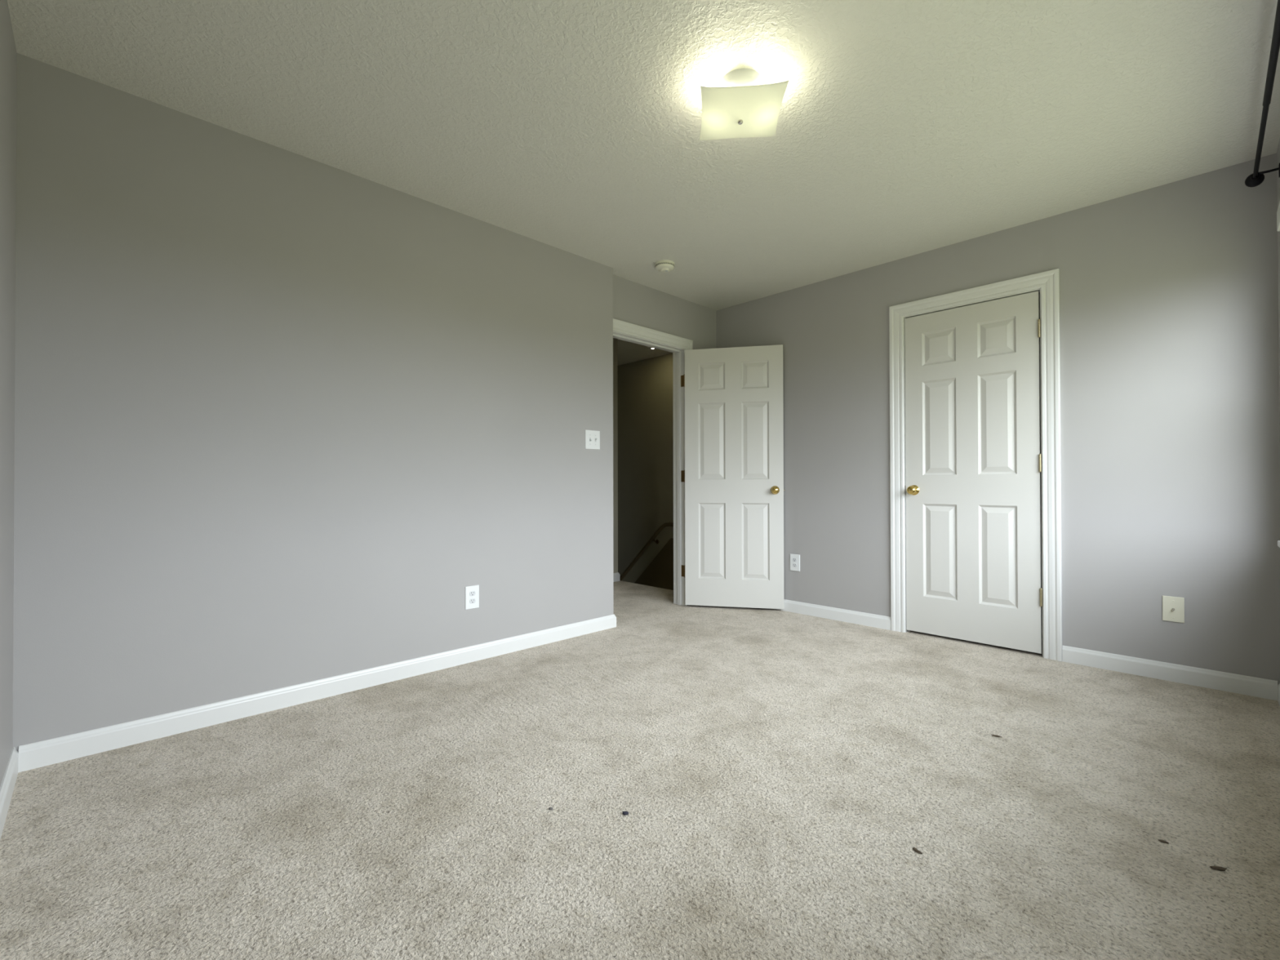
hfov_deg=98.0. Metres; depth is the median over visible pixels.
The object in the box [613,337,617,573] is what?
wall
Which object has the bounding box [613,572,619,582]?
baseboard
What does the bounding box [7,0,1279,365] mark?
ceiling
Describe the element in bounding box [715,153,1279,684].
wall
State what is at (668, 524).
stair handrail
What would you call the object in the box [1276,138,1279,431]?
wall
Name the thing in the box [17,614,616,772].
baseboard
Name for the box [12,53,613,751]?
wall
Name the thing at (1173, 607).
cable jack
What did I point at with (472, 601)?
receptacle
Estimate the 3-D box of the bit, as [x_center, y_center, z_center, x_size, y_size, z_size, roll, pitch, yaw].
[-0.043,0.976,1.629,0.020,0.008,0.013,0,0,6]
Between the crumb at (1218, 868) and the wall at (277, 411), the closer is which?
the crumb at (1218, 868)
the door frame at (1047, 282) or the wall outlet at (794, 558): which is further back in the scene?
the wall outlet at (794, 558)
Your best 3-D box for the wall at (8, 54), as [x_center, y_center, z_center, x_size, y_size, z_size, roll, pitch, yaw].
[-1.093,-0.244,0.751,0.120,2.440,3.051,0,-1,-44]
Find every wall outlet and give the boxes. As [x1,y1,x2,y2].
[465,585,479,609]
[790,553,799,571]
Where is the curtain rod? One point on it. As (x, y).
(1255, 179)
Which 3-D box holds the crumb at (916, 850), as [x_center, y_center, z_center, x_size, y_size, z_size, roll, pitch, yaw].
[0.728,0.974,1.461,0.009,0.007,0.028,0,0,-27]
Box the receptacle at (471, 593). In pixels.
[469,591,475,595]
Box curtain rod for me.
[1244,0,1279,186]
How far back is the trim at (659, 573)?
6.33 m
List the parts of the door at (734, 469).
knob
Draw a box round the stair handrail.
[619,522,673,580]
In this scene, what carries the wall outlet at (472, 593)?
attached to the wall at (277, 411)
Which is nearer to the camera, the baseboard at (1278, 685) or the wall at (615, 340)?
the baseboard at (1278, 685)
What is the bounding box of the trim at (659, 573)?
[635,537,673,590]
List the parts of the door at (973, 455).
knob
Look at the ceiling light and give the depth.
2.00 m
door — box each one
[684,344,785,608]
[904,291,1042,653]
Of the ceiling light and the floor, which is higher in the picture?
the ceiling light
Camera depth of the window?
2.29 m
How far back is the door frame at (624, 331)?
4.44 m
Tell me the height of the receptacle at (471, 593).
0.026 m
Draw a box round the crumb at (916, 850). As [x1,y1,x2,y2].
[912,847,922,853]
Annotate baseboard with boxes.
[0,746,18,839]
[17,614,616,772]
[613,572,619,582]
[776,599,1278,701]
[1277,683,1279,706]
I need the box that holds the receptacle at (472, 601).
[469,598,475,604]
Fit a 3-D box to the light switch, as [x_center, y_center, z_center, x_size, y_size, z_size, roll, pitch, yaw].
[-0.307,-0.264,3.646,0.122,0.124,0.017,0,-1,-44]
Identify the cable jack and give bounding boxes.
[1162,595,1184,622]
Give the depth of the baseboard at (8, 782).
1.68 m
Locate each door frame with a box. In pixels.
[613,318,693,605]
[888,268,1062,661]
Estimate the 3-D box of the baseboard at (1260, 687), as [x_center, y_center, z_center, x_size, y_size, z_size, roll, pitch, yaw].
[1.746,0.948,3.582,0.014,0.085,3.110,0,-1,-44]
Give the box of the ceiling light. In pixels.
[698,68,788,140]
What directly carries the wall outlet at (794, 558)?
attached to the wall at (1169, 357)
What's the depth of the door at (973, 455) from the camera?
3.33 m
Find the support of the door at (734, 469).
attached to the door frame at (624, 331)
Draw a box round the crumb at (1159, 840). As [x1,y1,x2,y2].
[1157,839,1168,844]
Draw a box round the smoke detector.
[654,259,674,272]
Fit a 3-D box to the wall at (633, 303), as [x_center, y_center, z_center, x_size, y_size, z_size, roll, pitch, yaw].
[0.162,-0.221,4.321,1.251,2.440,0.120,0,-1,-44]
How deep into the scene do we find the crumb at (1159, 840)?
1.50 m
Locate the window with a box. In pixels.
[1276,201,1279,547]
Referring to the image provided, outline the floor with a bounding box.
[0,580,1279,959]
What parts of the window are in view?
head trim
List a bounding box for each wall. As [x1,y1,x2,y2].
[0,0,17,786]
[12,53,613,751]
[613,274,716,349]
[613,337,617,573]
[617,353,673,582]
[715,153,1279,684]
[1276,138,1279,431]
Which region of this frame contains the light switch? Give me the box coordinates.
[585,429,599,449]
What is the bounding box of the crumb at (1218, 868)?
[1209,865,1226,871]
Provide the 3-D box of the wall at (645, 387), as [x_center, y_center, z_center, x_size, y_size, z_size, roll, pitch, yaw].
[-0.180,0.994,6.192,1.085,4.840,3.288,0,-1,-44]

